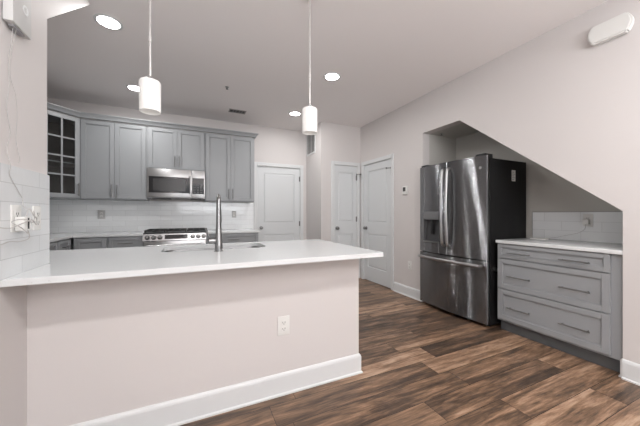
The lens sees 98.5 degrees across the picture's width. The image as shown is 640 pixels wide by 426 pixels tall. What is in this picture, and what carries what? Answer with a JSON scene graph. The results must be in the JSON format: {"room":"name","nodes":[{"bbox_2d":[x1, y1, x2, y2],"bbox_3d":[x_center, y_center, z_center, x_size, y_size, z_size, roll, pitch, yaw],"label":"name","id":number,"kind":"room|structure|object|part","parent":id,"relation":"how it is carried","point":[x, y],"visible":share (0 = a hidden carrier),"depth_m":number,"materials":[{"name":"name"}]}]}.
{"room":"kitchen","nodes":[
{"label":"kitchen","id":0,"kind":"room"},
{"bbox_2d":[0,0,89,425],"bbox_3d":[-0.567,-0.201,-0.581,0.130,2.758,5.820,0,0,-25],"label":"wall","id":1,"kind":"structure","parent":0,"point":[28,67],"depth_m":1.24,"materials":[{"name":"grey paint"}]},
{"bbox_2d":[10,205,20,232],"bbox_3d":[-1.305,0.021,1.185,0.008,0.116,0.072,0,0,-25],"label":"wall outlet","id":2,"kind":"object","parent":1,"relation":"attached to","point":[15,210],"visible":0.73,"depth_m":1.17,"materials":[{"name":"white plastic"}]},
{"bbox_2d":[15,211,19,216],"bbox_3d":[-1.302,0.001,1.186,0.002,0.028,0.034,0,0,-25],"label":"socket","id":3,"kind":"object","parent":2,"relation":"attached to","point":[17,213],"depth_m":1.19,"materials":[{"name":"grey plastic"}]},
{"bbox_2d":[3,0,30,39],"bbox_3d":[-1.300,-0.900,1.185,0.038,0.243,0.143,0,0,-25],"label":"gateway","id":4,"kind":"object","parent":1,"relation":"attached to","point":[17,13],"visible":1,"depth_m":1.17,"materials":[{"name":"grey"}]},
{"bbox_2d":[10,29,19,162],"bbox_3d":[-1.307,-0.500,1.192,0.023,0.558,0.072,0,0,-25],"label":"wire","id":5,"kind":"object","parent":4,"relation":"hanging from","point":[16,29],"visible":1,"depth_m":1.19,"materials":[{"name":"grey"}]},
{"bbox_2d":[6,29,25,208],"bbox_3d":[-1.295,-0.400,1.182,0.032,0.758,0.089,0,0,-16],"label":"charging cord","id":6,"kind":"object","parent":4,"relation":"hanging from","point":[12,29],"visible":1,"depth_m":1.15,"materials":[{"name":"white plastic"}]},
{"bbox_2d":[0,208,37,244],"bbox_3d":[-1.253,0.049,1.141,0.048,0.145,0.283,0,0,-25],"label":"power adapter","id":7,"kind":"object","parent":1,"relation":"attached to","point":[21,223],"visible":1,"depth_m":1.18,"materials":[{"name":"white plastic"}]},
{"bbox_2d":[0,163,49,279],"bbox_3d":[-1.081,0.030,0.678,0.010,0.467,1.737,0,0,-25],"label":"tile backsplash","id":8,"kind":"structure","parent":1,"relation":"attached to","point":[16,258],"depth_m":1.24,"materials":[{"name":"white tile"}]},
{"bbox_2d":[32,206,40,229],"bbox_3d":[-1.378,0.021,1.344,0.008,0.116,0.072,0,0,-25],"label":"wall outlet","id":9,"kind":"object","parent":1,"relation":"attached to","point":[37,209],"visible":0.88,"depth_m":1.34,"materials":[{"name":"white plastic"}]},
{"bbox_2d":[47,98,305,249],"bbox_3d":[-2.144,-0.201,4.534,4.093,2.758,0.130,0,0,-25],"label":"wall","id":10,"kind":"structure","parent":0,"point":[271,145],"depth_m":4.38,"materials":[{"name":"white tile"}]},
{"bbox_2d":[47,109,82,199],"bbox_3d":[-3.448,-0.728,3.530,0.623,1.068,0.600,0,0,-25],"label":"upper cabinet","id":11,"kind":"object","parent":10,"relation":"attached to","point":[63,130],"visible":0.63,"depth_m":3.74,"materials":[{"name":"grey paint"}]},
{"bbox_2d":[48,159,73,166],"bbox_3d":[-3.465,-0.654,3.543,0.562,0.014,0.523,0,0,-25],"label":"shelf","id":12,"kind":"object","parent":11,"relation":"attached to","point":[51,163],"depth_m":3.58,"materials":[{"name":"grey paint"}]},
{"bbox_2d":[98,210,104,218],"bbox_3d":[-3.160,0.012,3.989,0.090,0.125,0.008,0,0,-25],"label":"wall outlet","id":13,"kind":"object","parent":10,"relation":"attached to","point":[101,213],"visible":1,"depth_m":3.99,"materials":[{"name":"grey plastic"}]},
{"bbox_2d":[80,118,149,200],"bbox_3d":[-2.883,-0.728,3.921,0.762,1.068,0.364,0,0,-25],"label":"upper cabinet","id":14,"kind":"object","parent":10,"relation":"attached to","point":[113,155],"visible":1,"depth_m":3.78,"materials":[{"name":"grey paint"}]},
{"bbox_3d":[-2.993,-0.728,3.718,0.366,1.041,0.019,0,0,-25],"label":"door","id":15,"kind":"part","parent":14,"relation":"part of","materials":[{"name":"grey paint"}]},
{"bbox_3d":[-2.657,-0.728,3.873,0.366,1.041,0.019,0,0,-25],"label":"door","id":16,"kind":"part","parent":14,"relation":"part of","materials":[{"name":"grey paint"}]},
{"bbox_2d":[50,199,253,249],"bbox_3d":[-2.524,0.185,4.293,2.960,0.758,0.010,0,0,-25],"label":"tile backsplash","id":17,"kind":"structure","parent":10,"relation":"attached to","point":[66,216],"depth_m":4.20,"materials":[{"name":"white tile"}]},
{"bbox_2d":[147,126,204,170],"bbox_3d":[-2.191,-0.957,4.245,0.764,0.610,0.374,0,0,-25],"label":"upper cabinet","id":18,"kind":"object","parent":10,"relation":"attached to","point":[167,148],"visible":0.99,"depth_m":4.10,"materials":[{"name":"grey paint"}]},
{"bbox_3d":[-2.299,-0.957,4.038,0.368,0.583,0.019,0,0,-25],"label":"door","id":19,"kind":"part","parent":18,"relation":"part of","materials":[{"name":"grey paint"}]},
{"bbox_2d":[147,168,204,199],"bbox_3d":[-2.174,-0.432,4.209,0.760,0.438,0.434,0,0,-25],"label":"microwave oven","id":20,"kind":"object","parent":18,"relation":"attached to","point":[162,184],"visible":1,"depth_m":4.05,"materials":[{"name":"grey metal"}]},
{"bbox_3d":[-1.931,-0.424,4.106,0.020,0.274,0.045,0,0,-25],"label":"handle","id":21,"kind":"part","parent":20,"relation":"part of","materials":[{"name":"silver metal"}]},
{"bbox_3d":[-1.845,-0.444,4.188,0.181,0.414,0.029,0,0,-25],"label":"control panel","id":22,"kind":"part","parent":20,"relation":"part of","materials":[{"name":"silver metal"}]},
{"bbox_3d":[-1.963,-0.957,4.193,0.368,0.583,0.019,0,0,-25],"label":"door","id":23,"kind":"part","parent":18,"relation":"part of","materials":[{"name":"grey paint"}]},
{"bbox_2d":[204,133,253,202],"bbox_3d":[-1.496,-0.728,4.560,0.761,1.068,0.364,0,0,-25],"label":"upper cabinet","id":24,"kind":"object","parent":10,"relation":"attached to","point":[229,159],"visible":0.98,"depth_m":4.42,"materials":[{"name":"grey paint"}]},
{"bbox_2d":[47,102,257,138],"bbox_3d":[-2.255,-1.293,3.920,0.893,0.062,2.929,0,0,44],"label":"crown molding","id":25,"kind":"structure","parent":24,"relation":"attached to","point":[50,106],"depth_m":3.90,"materials":[{"name":"grey paint"}]},
{"bbox_3d":[-1.605,-0.728,4.358,0.366,1.041,0.019,0,0,-25],"label":"door","id":26,"kind":"part","parent":24,"relation":"part of","materials":[{"name":"grey paint"}]},
{"bbox_3d":[-1.270,-0.728,4.512,0.366,1.041,0.019,0,0,-25],"label":"door","id":27,"kind":"part","parent":24,"relation":"part of","materials":[{"name":"grey paint"}]},
{"bbox_2d":[254,162,302,239],"bbox_3d":[-0.772,0.127,5.160,0.941,2.102,0.132,0,0,-25],"label":"trim","id":28,"kind":"structure","parent":10,"relation":"attached to","point":[300,167],"depth_m":5.05,"materials":[{"name":"white paint"}]},
{"bbox_2d":[258,165,299,241],"bbox_3d":[-0.746,0.146,5.111,0.812,2.040,0.097,0,0,-25],"label":"door","id":29,"kind":"structure","parent":10,"relation":"in","point":[278,188],"depth_m":5.12,"materials":[{"name":"white paint"}]},
{"bbox_2d":[27,259,358,425],"bbox_3d":[-0.711,0.736,2.041,1.822,0.884,0.818,0,0,-25],"label":"wall","id":30,"kind":"structure","parent":0,"point":[99,348],"depth_m":1.54,"materials":[{"name":"grey paint"}]},
{"bbox_2d":[69,353,362,425],"bbox_3d":[-0.697,1.108,2.035,1.844,0.140,0.840,0,0,-25],"label":"baseboard","id":31,"kind":"structure","parent":30,"relation":"attached to","point":[184,410],"depth_m":1.66,"materials":[{"name":"white paint"}]},
{"bbox_2d":[278,315,289,335],"bbox_3d":[-0.237,0.731,1.804,0.080,0.122,0.008,0,0,-25],"label":"wall outlet","id":32,"kind":"object","parent":30,"relation":"attached to","point":[283,321],"visible":1,"depth_m":1.80,"materials":[{"name":"white plastic"}]},
{"bbox_2d":[47,0,607,130],"bbox_3d":[0.292,-1.630,1.104,5.645,0.100,8.400,0,0,-25],"label":"ceiling","id":33,"kind":"structure","parent":0,"point":[387,55],"depth_m":2.64,"materials":[{"name":"white paint"}]},
{"bbox_2d":[93,13,122,29],"bbox_3d":[-1.743,-1.577,2.274,0.196,0.007,0.196,0,0,-25],"label":"recessed light","id":34,"kind":"object","parent":33,"relation":"in","point":[107,21],"visible":1,"depth_m":2.26,"materials":[{"name":"white paint"}]},
{"bbox_2d":[126,84,138,91],"bbox_3d":[-2.319,-1.577,3.468,0.196,0.007,0.196,0,0,-25],"label":"recessed light","id":35,"kind":"object","parent":33,"relation":"in","point":[129,86],"visible":0.62,"depth_m":3.44,"materials":[{"name":"white paint"}]},
{"bbox_2d":[139,0,160,114],"bbox_3d":[-0.951,-1.075,1.544,0.119,1.010,0.119,0,0,-25],"label":"pendant light","id":36,"kind":"object","parent":33,"relation":"hanging from","point":[149,88],"visible":1,"depth_m":1.51,"materials":[{"name":"silver metal"}]},
{"bbox_3d":[-0.951,-1.157,1.544,0.018,0.806,0.018,0,0,-25],"label":"rod","id":37,"kind":"part","parent":36,"relation":"part of","materials":[{"name":"grey metal"}]},
{"bbox_3d":[-0.951,-0.657,1.544,0.106,0.174,0.106,0,0,-25],"label":"lamp shade","id":38,"kind":"part","parent":36,"relation":"part of","materials":[{"name":"white glass"}]},
{"bbox_2d":[228,108,245,113],"bbox_3d":[-1.274,-1.577,4.258,0.250,0.006,0.140,0,0,-25],"label":"ceiling vent","id":39,"kind":"object","parent":33,"relation":"in","point":[230,110],"visible":1,"depth_m":4.26,"materials":[{"name":"grey metal"}]},
{"bbox_2d":[289,111,300,115],"bbox_3d":[-0.393,-1.577,4.350,0.196,0.007,0.196,0,0,-25],"label":"recessed light","id":40,"kind":"object","parent":33,"relation":"in","point":[293,113],"visible":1,"depth_m":4.34,"materials":[{"name":"white paint"}]},
{"bbox_2d":[302,0,316,134],"bbox_3d":[-0.072,-1.075,1.949,0.119,1.010,0.119,0,0,-25],"label":"pendant light","id":41,"kind":"object","parent":33,"relation":"hanging from","point":[309,113],"visible":1,"depth_m":1.92,"materials":[{"name":"silver metal"}]},
{"bbox_3d":[-0.072,-0.657,1.949,0.106,0.174,0.106,0,0,-25],"label":"lamp shade","id":42,"kind":"part","parent":41,"relation":"part of","materials":[{"name":"white glass"}]},
{"bbox_3d":[-0.072,-1.157,1.949,0.018,0.806,0.018,0,0,-25],"label":"rod","id":43,"kind":"part","parent":41,"relation":"part of","materials":[{"name":"grey metal"}]},
{"bbox_2d":[324,72,340,80],"bbox_3d":[0.139,-1.577,3.177,0.196,0.007,0.196,0,0,-25],"label":"recessed light","id":44,"kind":"object","parent":33,"relation":"in","point":[331,76],"visible":1,"depth_m":3.17,"materials":[{"name":"white paint"}]},
{"bbox_2d":[306,122,359,241],"bbox_3d":[0.227,-0.201,5.264,0.824,2.758,0.790,0,0,-25],"label":"wall","id":45,"kind":"structure","parent":0,"point":[333,142],"depth_m":4.87,"materials":[{"name":"grey paint"}]},
{"bbox_2d":[307,135,314,156],"bbox_3d":[-0.169,-1.312,5.130,0.008,0.430,0.400,0,0,-25],"label":"air vent","id":46,"kind":"object","parent":45,"relation":"in","point":[310,138],"visible":0.64,"depth_m":5.15,"materials":[{"name":"white paint"}]},
{"bbox_2d":[331,161,359,277],"bbox_3d":[0.441,0.127,4.981,0.596,2.102,0.132,0,0,-25],"label":"trim","id":47,"kind":"structure","parent":45,"relation":"attached to","point":[333,163],"depth_m":4.94,"materials":[{"name":"white paint"}]},
{"bbox_2d":[334,165,360,246],"bbox_3d":[0.498,0.155,4.939,0.528,2.022,0.110,0,0,-25],"label":"door","id":48,"kind":"structure","parent":45,"relation":"in","point":[345,177],"depth_m":4.95,"materials":[{"name":"white paint"}]},
{"bbox_2d":[180,278,639,425],"bbox_3d":[0.292,1.228,1.104,5.645,0.100,8.400,0,0,-25],"label":"floor","id":49,"kind":"structure","parent":0,"point":[423,363],"depth_m":1.88,"materials":[{"name":"brown wood"}]},
{"bbox_2d":[50,241,56,250],"bbox_3d":[-3.014,0.736,2.632,0.658,0.884,0.583,0,0,-25],"label":"base cabinet","id":50,"kind":"object","parent":49,"relation":"on","point":[53,245],"visible":0.09,"depth_m":2.94,"materials":[{"name":"grey paint"}]},
{"bbox_2d":[56,239,70,249],"bbox_3d":[-3.213,0.736,3.064,0.658,0.884,0.364,0,0,-25],"label":"base cabinet","id":51,"kind":"object","parent":49,"relation":"on","point":[65,244],"visible":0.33,"depth_m":3.18,"materials":[{"name":"grey paint"}]},
{"bbox_2d":[73,237,107,249],"bbox_3d":[-2.989,0.736,3.720,0.343,0.884,0.638,0,0,-25],"label":"base cabinet","id":52,"kind":"object","parent":49,"relation":"on","point":[87,242],"visible":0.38,"depth_m":3.44,"materials":[{"name":"grey paint"}]},
{"bbox_2d":[108,236,142,247],"bbox_3d":[-2.650,0.736,3.858,0.382,0.884,0.673,0,0,-25],"label":"base cabinet","id":53,"kind":"object","parent":49,"relation":"on","point":[122,241],"visible":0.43,"depth_m":3.59,"materials":[{"name":"grey paint"}]},
{"bbox_2d":[143,228,205,249],"bbox_3d":[-2.108,0.702,4.069,0.772,0.952,0.740,0,0,-25],"label":"gas range","id":54,"kind":"object","parent":49,"relation":"on","point":[171,236],"visible":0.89,"depth_m":3.80,"materials":[{"name":"silver metal"}]},
{"bbox_3d":[-1.988,0.639,3.808,0.764,0.538,0.040,0,0,-25],"label":"oven door","id":55,"kind":"part","parent":54,"relation":"part of","materials":[{"name":"silver metal"}]},
{"bbox_3d":[-1.982,0.312,3.794,0.772,0.102,0.065,0,0,-25],"label":"control panel","id":56,"kind":"part","parent":54,"relation":"part of","materials":[{"name":"silver metal"}]},
{"bbox_3d":[-1.967,0.423,3.762,0.672,0.024,0.064,0,0,-25],"label":"handle","id":57,"kind":"part","parent":54,"relation":"part of","materials":[{"name":"silver metal"}]},
{"bbox_2d":[145,230,205,232],"bbox_3d":[-2.127,0.263,4.111,0.772,0.020,0.648,0,0,-25],"label":"cooktop","id":58,"kind":"object","parent":54,"relation":"in","point":[146,231],"depth_m":3.88,"materials":[{"name":"black metal"}]},
{"bbox_2d":[206,233,257,243],"bbox_3d":[-1.427,0.736,4.422,0.753,0.884,0.673,0,0,-25],"label":"base cabinet","id":59,"kind":"object","parent":49,"relation":"on","point":[227,237],"visible":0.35,"depth_m":4.18,"materials":[{"name":"grey paint"}]},
{"bbox_2d":[206,229,259,233],"bbox_3d":[-1.423,0.279,4.436,0.770,0.030,0.650,0,0,-25],"label":"countertop","id":60,"kind":"structure","parent":59,"relation":"on","point":[212,231],"depth_m":4.27,"materials":[{"name":"white stone"}]},
{"bbox_2d":[418,153,525,325],"bbox_3d":[1.768,0.277,3.329,0.782,1.802,0.942,0,0,-25],"label":"refrigerator","id":61,"kind":"object","parent":49,"relation":"on","point":[467,205],"visible":0.99,"depth_m":3.01,"materials":[{"name":"silver metal"}]},
{"bbox_3d":[1.405,0.023,3.447,0.058,0.100,0.245,0,0,-25],"label":"dispenser panel","id":62,"kind":"part","parent":61,"relation":"part of","materials":[{"name":"grey"}]},
{"bbox_3d":[1.413,-0.061,3.434,0.066,1.082,0.453,0,0,-25],"label":"door","id":63,"kind":"part","parent":61,"relation":"part of","materials":[{"name":"silver metal"}]},
{"bbox_3d":[1.433,-0.072,3.230,0.086,0.929,0.031,0,0,-25],"label":"handle","id":64,"kind":"part","parent":61,"relation":"part of","materials":[{"name":"silver metal"}]},
{"bbox_3d":[1.462,-0.072,3.166,0.086,0.929,0.031,0,0,-25],"label":"handle","id":65,"kind":"part","parent":61,"relation":"part of","materials":[{"name":"silver metal"}]},
{"bbox_3d":[1.450,0.539,3.195,0.093,0.034,0.854,0,0,-25],"label":"handle","id":66,"kind":"part","parent":61,"relation":"part of","materials":[{"name":"silver metal"}]},
{"bbox_3d":[1.511,0.812,3.223,0.066,0.642,0.920,0,0,-25],"label":"freezer drawer","id":67,"kind":"part","parent":61,"relation":"part of","materials":[{"name":"silver metal"}]},
{"bbox_3d":[1.607,-0.061,3.014,0.066,1.081,0.461,0,0,-25],"label":"door","id":68,"kind":"part","parent":61,"relation":"part of","materials":[{"name":"silver metal"}]},
{"bbox_2d":[498,243,622,372],"bbox_3d":[2.245,0.736,2.510,0.656,0.884,0.905,0,0,-25],"label":"base cabinet","id":69,"kind":"object","parent":49,"relation":"on","point":[567,301],"visible":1,"depth_m":2.29,"materials":[{"name":"grey paint"}]},
{"bbox_3d":[1.865,0.914,2.594,0.036,0.011,0.200,0,0,-25],"label":"handle","id":70,"kind":"part","parent":69,"relation":"part of","materials":[{"name":"silver metal"}]},
{"bbox_3d":[1.865,0.609,2.594,0.036,0.011,0.200,0,0,-25],"label":"handle","id":71,"kind":"part","parent":69,"relation":"part of","materials":[{"name":"silver metal"}]},
{"bbox_3d":[1.976,0.899,2.416,0.019,0.299,0.824,0,0,-25],"label":"drawer","id":72,"kind":"part","parent":69,"relation":"part of","materials":[{"name":"grey paint"}]},
{"bbox_3d":[1.976,0.594,2.416,0.019,0.293,0.824,0,0,-25],"label":"drawer","id":73,"kind":"part","parent":69,"relation":"part of","materials":[{"name":"grey paint"}]},
{"bbox_3d":[1.976,0.370,2.416,0.019,0.137,0.824,0,0,-25],"label":"drawer","id":74,"kind":"part","parent":69,"relation":"part of","materials":[{"name":"grey paint"}]},
{"bbox_2d":[496,238,622,254],"bbox_3d":[2.256,0.279,2.515,0.636,0.030,0.905,0,0,-25],"label":"countertop","id":75,"kind":"structure","parent":69,"relation":"on","point":[600,247],"depth_m":2.37,"materials":[{"name":"white stone"}]},
{"bbox_3d":[2.040,0.914,2.216,0.036,0.011,0.200,0,0,-25],"label":"handle","id":76,"kind":"part","parent":69,"relation":"part of","materials":[{"name":"silver metal"}]},
{"bbox_3d":[2.040,0.609,2.216,0.036,0.011,0.200,0,0,-25],"label":"handle","id":77,"kind":"part","parent":69,"relation":"part of","materials":[{"name":"silver metal"}]},
{"bbox_3d":[2.040,0.382,2.216,0.036,0.011,0.200,0,0,-25],"label":"handle","id":78,"kind":"part","parent":69,"relation":"part of","materials":[{"name":"silver metal"}]},
{"bbox_3d":[-0.780,0.736,2.098,0.856,0.884,0.745,0,0,-25],"label":"base cabinet","id":79,"kind":"object","parent":49,"relation":"on","visible":0},
{"bbox_2d":[0,231,382,286],"bbox_3d":[-1.711,0.279,2.777,3.146,0.030,3.422,0,0,-25],"label":"countertop","id":80,"kind":"structure","parent":79,"relation":"on","point":[102,263],"depth_m":1.66,"materials":[{"name":"white stone"}]},
{"bbox_2d":[164,246,259,251],"bbox_3d":[-0.827,0.387,2.201,0.774,0.185,0.394,0,0,-25],"label":"sink","id":81,"kind":"object","parent":80,"relation":"in","point":[243,246],"visible":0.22,"depth_m":2.35,"materials":[{"name":"silver metal"}]},
{"bbox_2d":[205,194,222,251],"bbox_3d":[-0.740,0.059,2.022,0.112,0.409,0.263,0,0,-2],"label":"kitchen faucet","id":82,"kind":"object","parent":80,"relation":"on","point":[218,242],"visible":1,"depth_m":1.92,"materials":[{"name":"silver metal"}]},
{"bbox_3d":[-0.763,0.153,1.917,0.071,0.113,0.042,0,0,-25],"label":"lever","id":83,"kind":"part","parent":82,"relation":"part of","materials":[{"name":"silver metal"}]},
{"bbox_2d":[429,134,455,164],"bbox_3d":[1.697,-0.201,3.898,0.514,2.758,0.100,0,0,-25],"label":"wall","id":84,"kind":"structure","parent":0,"point":[442,149],"depth_m":3.84,"materials":[{"name":"grey paint"}]},
{"bbox_2d":[431,123,479,137],"bbox_3d":[2.114,-0.611,2.993,0.514,1.183,1.894,0,0,-25],"label":"ceiling","id":85,"kind":"structure","parent":0,"point":[460,130],"depth_m":3.62,"materials":[{"name":"grey paint"}]},
{"bbox_2d":[360,0,639,363],"bbox_3d":[2.340,-0.201,1.745,0.120,2.758,7.610,0,0,-25],"label":"wall","id":86,"kind":"structure","parent":0,"point":[569,105],"depth_m":2.32,"materials":[{"name":"grey paint"}]},
{"bbox_2d":[363,159,390,287],"bbox_3d":[0.939,0.155,4.611,0.110,2.022,0.762,0,0,-25],"label":"door","id":87,"kind":"structure","parent":86,"relation":"in","point":[377,176],"depth_m":4.59,"materials":[{"name":"white paint"}]},
{"bbox_2d":[361,153,393,289],"bbox_3d":[0.993,0.127,4.642,0.132,2.102,0.886,0,0,-25],"label":"trim","id":88,"kind":"structure","parent":86,"relation":"attached to","point":[390,156],"depth_m":4.32,"materials":[{"name":"white paint"}]},
{"bbox_2d":[402,186,407,194],"bbox_3d":[1.229,-0.337,3.985,0.024,0.120,0.100,0,0,-25],"label":"thermostat","id":89,"kind":"object","parent":86,"relation":"attached to","point":[404,188],"visible":1,"depth_m":3.98,"materials":[{"name":"white plastic"}]},
{"bbox_2d":[393,282,422,301],"bbox_3d":[1.247,1.108,3.948,0.022,0.140,0.563,0,0,-25],"label":"baseboard","id":90,"kind":"structure","parent":86,"relation":"attached to","point":[405,290],"depth_m":3.94,"materials":[{"name":"white paint"}]},
{"bbox_2d":[408,261,411,269],"bbox_3d":[1.272,0.731,3.910,0.008,0.116,0.072,0,0,-25],"label":"wall outlet","id":91,"kind":"object","parent":86,"relation":"attached to","point":[409,262],"visible":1,"depth_m":3.89,"materials":[{"name":"white plastic"}]},
{"bbox_2d":[587,12,634,45],"bbox_3d":[2.119,-1.345,2.018,0.054,0.135,0.240,0,0,-25],"label":"door chime","id":92,"kind":"object","parent":86,"relation":"attached to","point":[623,23],"visible":1,"depth_m":1.99,"materials":[{"name":"white plastic"}]},
{"bbox_2d":[619,358,622,376],"bbox_3d":[2.209,1.108,2.006,0.100,0.140,0.022,0,0,-25],"label":"baseboard","id":93,"kind":"structure","parent":86,"relation":"attached to","point":[620,375],"depth_m":1.98,"materials":[{"name":"white paint"}]},
{"bbox_2d":[621,359,639,385],"bbox_3d":[3.014,1.108,0.115,0.022,0.140,4.086,0,0,-25],"label":"baseboard","id":94,"kind":"structure","parent":86,"relation":"attached to","point":[630,370],"depth_m":1.93,"materials":[{"name":"white paint"}]},
{"bbox_2d":[456,132,622,243],"bbox_3d":[2.873,-0.201,2.090,0.131,2.758,7.790,0,0,-25],"label":"wall","id":95,"kind":"structure","parent":0,"point":[556,206],"depth_m":2.88,"materials":[{"name":"grey paint"}]},
{"bbox_2d":[554,219,589,237],"bbox_3d":[2.446,0.157,2.782,0.069,0.209,0.407,0,0,-31],"label":"power adapter","id":96,"kind":"object","parent":95,"relation":"attached to","point":[585,222],"visible":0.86,"depth_m":2.62,"materials":[{"name":"white plastic"}]},
{"bbox_2d":[533,212,622,243],"bbox_3d":[2.550,0.123,2.649,0.010,0.281,0.904,0,0,-25],"label":"backsplash","id":97,"kind":"structure","parent":95,"relation":"attached to","point":[607,227],"depth_m":2.69,"materials":[{"name":"tile"}]},
{"bbox_2d":[583,214,592,226],"bbox_3d":[2.551,0.063,2.625,0.008,0.116,0.072,0,0,-25],"label":"wall outlet","id":98,"kind":"object","parent":95,"relation":"attached to","point":[585,216],"visible":0.75,"depth_m":2.61,"materials":[{"name":"white plastic"}]}
]}

